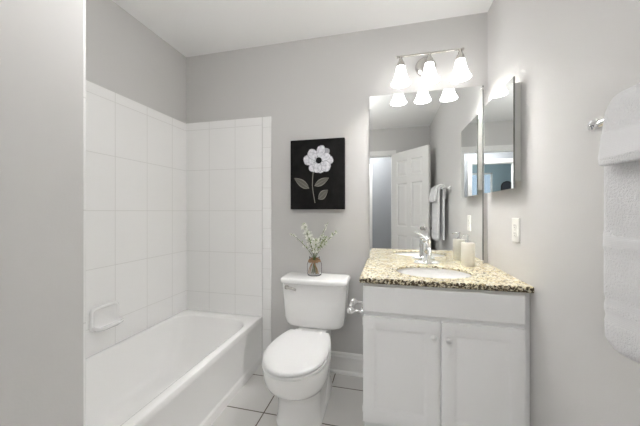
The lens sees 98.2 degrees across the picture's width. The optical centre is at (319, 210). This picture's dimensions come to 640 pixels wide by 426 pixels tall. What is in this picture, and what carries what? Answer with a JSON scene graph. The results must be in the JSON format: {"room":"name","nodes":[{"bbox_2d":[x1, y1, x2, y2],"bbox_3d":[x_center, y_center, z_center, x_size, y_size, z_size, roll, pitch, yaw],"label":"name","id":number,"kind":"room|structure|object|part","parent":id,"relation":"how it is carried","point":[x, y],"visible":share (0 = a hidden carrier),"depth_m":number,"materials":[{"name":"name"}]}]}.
{"room":"bathroom","nodes":[
{"label":"bathroom","id":0,"kind":"room"},
{"bbox_2d":[0,0,82,425],"bbox_3d":[-1.186,-0.057,0.360,0.761,2.440,1.098,0,0,13],"label":"wall partition","id":1,"kind":"structure","parent":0,"point":[41,41],"depth_m":0.71,"materials":[{"name":"grey paint"}]},
{"bbox_2d":[83,0,85,425],"bbox_3d":[-1.058,0.048,0.899,0.759,1.541,0.010,0,0,13],"label":"trim","id":2,"kind":"structure","parent":1,"relation":"attached to","point":[84,1],"depth_m":0.81,"materials":[{"name":"white tile"}]},
{"bbox_2d":[86,0,185,122],"bbox_3d":[-1.447,-0.057,1.120,0.100,2.440,2.455,0,0,13],"label":"wall","id":3,"kind":"structure","parent":0,"point":[124,57],"depth_m":1.82,"materials":[{"name":"grey paint"}]},
{"bbox_2d":[89,301,123,331],"bbox_3d":[-1.226,0.616,1.613,0.080,0.142,0.170,0,0,13],"label":"soap dish","id":4,"kind":"object","parent":3,"relation":"attached to","point":[103,317],"visible":1,"depth_m":1.61,"materials":[{"name":"white ceramic"}]},
{"bbox_2d":[92,317,123,331],"bbox_3d":[-1.224,0.668,1.612,0.075,0.038,0.162,0,0,13],"label":"tray","id":5,"kind":"object","parent":4,"relation":"on","point":[107,323],"depth_m":1.61,"materials":[{"name":"white ceramic"}]},
{"bbox_2d":[86,80,185,357],"bbox_3d":[-1.266,0.048,1.641,0.010,1.541,1.357,0,0,13],"label":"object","id":6,"kind":"structure","parent":3,"relation":"attached to","point":[136,152],"depth_m":1.80,"materials":[{"name":"white tile"}]},
{"bbox_2d":[211,364,364,425],"bbox_3d":[-0.298,1.213,0.871,2.450,0.100,2.605,0,0,13],"label":"floor","id":7,"kind":"structure","parent":0,"point":[254,404],"depth_m":1.66,"materials":[{"name":"grey tile"}]},
{"bbox_2d":[86,309,261,425],"bbox_3d":[-0.928,0.986,1.560,0.684,0.355,1.334,0,0,13],"label":"bathtub","id":8,"kind":"object","parent":7,"relation":"on","point":[184,369],"visible":0.94,"depth_m":1.68,"materials":[{"name":"white ceramic"}]},
{"bbox_2d":[262,272,349,425],"bbox_3d":[-0.091,0.805,1.647,0.456,0.715,0.756,0,0,13],"label":"toilet","id":9,"kind":"object","parent":7,"relation":"on","point":[296,365],"visible":0.99,"depth_m":1.55,"materials":[{"name":"white ceramic"}]},
{"bbox_3d":[-0.196,0.510,1.836,0.086,0.031,0.036,0,0,13],"label":"flush lever","id":10,"kind":"part","parent":9,"relation":"part of","materials":[{"name":"silver metal"}]},
{"bbox_3d":[-0.123,0.782,1.512,0.348,0.016,0.480,0,0,13],"label":"seat","id":11,"kind":"part","parent":9,"relation":"part of","materials":[{"name":"white plastic"}]},
{"bbox_3d":[-0.123,0.758,1.512,0.344,0.026,0.476,0,0,13],"label":"seat lid","id":12,"kind":"part","parent":9,"relation":"part of","materials":[{"name":"white plastic"}]},
{"bbox_3d":[-0.106,0.978,1.585,0.346,0.370,0.607,0,0,13],"label":"bowl","id":13,"kind":"part","parent":9,"relation":"part of","materials":[{"name":"white ceramic"}]},
{"bbox_2d":[307,256,321,275],"bbox_3d":[-0.039,0.384,1.937,0.104,0.128,0.106,0,0,13],"label":"glass jar","id":14,"kind":"object","parent":9,"relation":"on","point":[314,265],"visible":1,"depth_m":1.90,"materials":[{"name":"clear glass"}]},
{"bbox_2d":[290,233,312,256],"bbox_3d":[-0.123,0.296,1.956,0.204,0.282,0.041,0,0,13],"label":"sprig","id":15,"kind":"object","parent":14,"relation":"in","point":[291,234],"visible":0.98,"depth_m":1.96,"materials":[{"name":"green"}]},
{"bbox_2d":[301,222,313,256],"bbox_3d":[-0.077,0.257,1.932,0.122,0.360,0.081,0,0,-9],"label":"sprig","id":16,"kind":"object","parent":14,"relation":"in","point":[303,227],"visible":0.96,"depth_m":1.93,"materials":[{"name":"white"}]},
{"bbox_2d":[308,238,320,257],"bbox_3d":[-0.036,0.310,1.923,0.079,0.255,0.080,0,0,-31],"label":"sprig","id":17,"kind":"object","parent":14,"relation":"in","point":[316,243],"visible":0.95,"depth_m":1.91,"materials":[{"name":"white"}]},
{"bbox_2d":[315,236,327,256],"bbox_3d":[0.005,0.300,1.905,0.132,0.274,0.050,0,0,29],"label":"sprig","id":18,"kind":"object","parent":14,"relation":"in","point":[325,237],"visible":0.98,"depth_m":1.90,"materials":[{"name":"green plant"}]},
{"bbox_2d":[317,223,327,248],"bbox_3d":[0.006,0.256,1.939,0.106,0.362,0.051,0,0,6],"label":"sprig","id":19,"kind":"object","parent":14,"relation":"in","point":[322,234],"visible":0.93,"depth_m":1.93,"materials":[{"name":"green"}]},
{"bbox_2d":[315,231,336,257],"bbox_3d":[0.030,0.283,1.914,0.189,0.309,0.057,0,0,13],"label":"sprig","id":20,"kind":"object","parent":14,"relation":"in","point":[335,232],"visible":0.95,"depth_m":1.91,"materials":[{"name":"green"}]},
{"bbox_3d":[-0.030,0.466,1.900,0.456,0.035,0.234,0,0,13],"label":"tank lid","id":21,"kind":"part","parent":9,"relation":"part of","materials":[{"name":"white ceramic"}]},
{"bbox_3d":[-0.029,0.628,1.905,0.440,0.298,0.208,0,0,13],"label":"tank","id":22,"kind":"part","parent":9,"relation":"part of","materials":[{"name":"white ceramic"}]},
{"bbox_2d":[362,283,529,425],"bbox_3d":[0.641,0.763,1.575,0.750,0.800,0.598,0,0,13],"label":"vanity cabinet","id":23,"kind":"object","parent":7,"relation":"on","point":[433,356],"visible":0.91,"depth_m":1.31,"materials":[{"name":"white paint"}]},
{"bbox_2d":[347,298,362,315],"bbox_3d":[0.198,0.515,1.503,0.083,0.048,0.193,0,0,13],"label":"toilet paper holder","id":24,"kind":"object","parent":23,"relation":"attached to","point":[350,310],"visible":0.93,"depth_m":1.43,"materials":[{"name":"silver metal"}]},
{"bbox_3d":[0.181,0.515,1.432,0.083,0.048,0.048,0,0,13],"label":"post","id":25,"kind":"part","parent":24,"relation":"part of","materials":[{"name":"silver metal"}]},
{"bbox_3d":[0.215,0.515,1.573,0.083,0.048,0.048,0,0,13],"label":"post","id":26,"kind":"part","parent":24,"relation":"part of","materials":[{"name":"silver metal"}]},
{"bbox_3d":[0.393,0.790,1.365,0.355,0.522,0.019,0,0,13],"label":"door","id":27,"kind":"part","parent":23,"relation":"part of","materials":[{"name":"white paint"}]},
{"bbox_3d":[0.537,0.598,1.307,0.028,0.028,0.028,0,0,13],"label":"knob","id":28,"kind":"part","parent":23,"relation":"part of","materials":[{"name":"white plastic"}]},
{"bbox_3d":[0.569,0.443,1.322,0.714,0.131,0.019,0,0,13],"label":"drawer","id":29,"kind":"part","parent":23,"relation":"part of","materials":[{"name":"white paint"}]},
{"bbox_2d":[359,259,533,292],"bbox_3d":[0.637,0.349,1.586,0.764,0.028,0.578,0,0,13],"label":"countertop","id":30,"kind":"structure","parent":23,"relation":"on","point":[485,276],"depth_m":1.40,"materials":[{"name":"beige stone"}]},
{"bbox_2d":[414,234,439,263],"bbox_3d":[0.658,0.240,1.745,0.141,0.189,0.169,0,0,41],"label":"faucet","id":31,"kind":"object","parent":30,"relation":"on","point":[427,252],"visible":1,"depth_m":1.75,"materials":[{"name":"silver metal"}]},
{"bbox_3d":[0.684,0.183,1.774,0.050,0.036,0.050,0,0,13],"label":"lever","id":32,"kind":"part","parent":31,"relation":"part of","materials":[{"name":"silver metal"}]},
{"bbox_3d":[0.684,0.327,1.774,0.156,0.016,0.060,0,0,13],"label":"plate","id":33,"kind":"part","parent":31,"relation":"part of","materials":[{"name":"silver metal"}]},
{"bbox_3d":[0.668,0.246,1.706,0.034,0.056,0.136,0,0,13],"label":"spout","id":34,"kind":"part","parent":31,"relation":"part of","materials":[{"name":"silver metal"}]},
{"bbox_2d":[397,268,471,278],"bbox_3d":[0.625,0.417,1.537,0.436,0.140,0.358,0,0,13],"label":"sink","id":35,"kind":"object","parent":30,"relation":"in","point":[421,272],"visible":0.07,"depth_m":1.68,"materials":[{"name":"white ceramic"}]},
{"bbox_2d":[461,235,474,266],"bbox_3d":[0.905,0.239,1.701,0.083,0.191,0.077,0,0,13],"label":"soap dispenser","id":36,"kind":"object","parent":30,"relation":"on","point":[467,247],"visible":1,"depth_m":1.67,"materials":[{"name":"white ceramic"}]},
{"bbox_3d":[0.599,0.603,1.292,0.028,0.028,0.028,0,0,13],"label":"knob","id":37,"kind":"part","parent":23,"relation":"part of","materials":[{"name":"white plastic"}]},
{"bbox_3d":[0.747,0.790,1.280,0.347,0.522,0.019,0,0,13],"label":"door","id":38,"kind":"part","parent":23,"relation":"part of","materials":[{"name":"white paint"}]},
{"bbox_2d":[112,0,492,56],"bbox_3d":[-0.304,-1.327,0.847,2.450,0.100,2.655,0,0,13],"label":"ceiling","id":39,"kind":"structure","parent":0,"point":[191,27],"depth_m":1.82,"materials":[{"name":"white paint"}]},
{"bbox_2d":[186,12,487,353],"bbox_3d":[-0.007,-0.057,2.089,2.450,2.440,0.100,0,0,13],"label":"wall","id":40,"kind":"structure","parent":0,"point":[320,87],"depth_m":2.02,"materials":[{"name":"grey paint"}]},
{"bbox_2d":[186,117,261,316],"bbox_3d":[-0.774,0.220,2.216,0.679,1.886,0.010,0,0,13],"label":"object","id":41,"kind":"structure","parent":40,"relation":"attached to","point":[224,157],"depth_m":2.21,"materials":[{"name":"white tile"}]},
{"bbox_2d":[262,116,270,357],"bbox_3d":[-0.408,0.219,2.128,0.073,1.888,0.011,0,0,13],"label":"trim","id":42,"kind":"structure","parent":40,"relation":"attached to","point":[266,121],"depth_m":2.12,"materials":[{"name":"white tile"}]},
{"bbox_2d":[291,137,344,208],"bbox_3d":[-0.019,-0.266,2.020,0.402,0.508,0.039,0,0,13],"label":"painting","id":43,"kind":"object","parent":40,"relation":"attached to","point":[317,165],"visible":1,"depth_m":2.00,"materials":[{"name":"black fabric"}]},
{"bbox_2d":[330,351,362,376],"bbox_3d":[-0.011,1.090,2.025,0.746,0.146,0.026,0,0,13],"label":"baseboard","id":44,"kind":"structure","parent":40,"relation":"attached to","point":[344,363],"depth_m":1.98,"materials":[{"name":"white wood"}]},
{"bbox_2d":[368,85,483,262],"bbox_3d":[0.696,-0.235,1.864,0.731,1.139,0.010,0,0,13],"label":"wall mirror","id":45,"kind":"object","parent":40,"relation":"attached to","point":[427,147],"visible":1,"depth_m":1.86,"materials":[{"name":"white mirror"}]},
{"bbox_2d":[391,47,471,87],"bbox_3d":[0.688,-0.916,1.755,0.464,0.233,0.224,0,0,13],"label":"vanity light","id":46,"kind":"object","parent":40,"relation":"attached to","point":[425,67],"visible":1,"depth_m":1.70,"materials":[{"name":"white glass"}]},
{"bbox_3d":[0.508,-0.857,1.745,0.120,0.114,0.120,0,0,13],"label":"lamp shade","id":47,"kind":"part","parent":46,"relation":"part of","materials":[{"name":"white glass"}]},
{"bbox_3d":[0.673,-0.857,1.705,0.120,0.114,0.120,0,0,13],"label":"lamp shade","id":48,"kind":"part","parent":46,"relation":"part of","materials":[{"name":"white glass"}]},
{"bbox_3d":[0.843,-0.857,1.664,0.120,0.114,0.120,0,0,13],"label":"lamp shade","id":49,"kind":"part","parent":46,"relation":"part of","materials":[{"name":"white glass"}]},
{"bbox_2d":[488,0,639,425],"bbox_3d":[0.839,-0.057,0.573,0.100,2.440,2.455,0,0,13],"label":"wall","id":50,"kind":"structure","parent":0,"point":[570,59],"depth_m":1.01,"materials":[{"name":"grey paint"}]},
{"bbox_2d":[484,76,520,192],"bbox_3d":[0.990,-0.376,1.512,0.042,0.534,0.401,0,0,13],"label":"medicine cabinet","id":51,"kind":"object","parent":50,"relation":"attached to","point":[502,114],"visible":1,"depth_m":1.43,"materials":[{"name":"white metal"}]},
{"bbox_2d":[512,218,519,242],"bbox_3d":[0.976,0.095,1.384,0.009,0.120,0.080,0,0,13],"label":"outlet","id":52,"kind":"object","parent":50,"relation":"attached to","point":[515,221],"visible":1,"depth_m":1.37,"materials":[{"name":"white plastic"}]},
{"bbox_2d":[587,118,603,131],"bbox_3d":[0.717,-0.235,0.466,0.086,0.052,0.643,0,0,13],"label":"towel bar","id":53,"kind":"object","parent":50,"relation":"attached to","point":[595,125],"visible":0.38,"depth_m":0.75,"materials":[{"name":"silver metal"}]},
{"bbox_2d":[603,160,639,363],"bbox_3d":[0.688,0.030,0.483,0.078,0.596,0.420,0,0,13],"label":"bath towel","id":54,"kind":"object","parent":53,"relation":"hanging from","point":[621,233],"visible":0.7,"depth_m":0.63,"materials":[{"name":"white fabric"}]},
{"bbox_2d":[598,83,639,165],"bbox_3d":[0.683,-0.196,0.480,0.121,0.183,0.363,0,0,13],"label":"hand towel","id":55,"kind":"object","parent":54,"relation":"on","point":[620,136],"visible":1,"depth_m":0.61,"materials":[{"name":"white fabric"}]}
]}

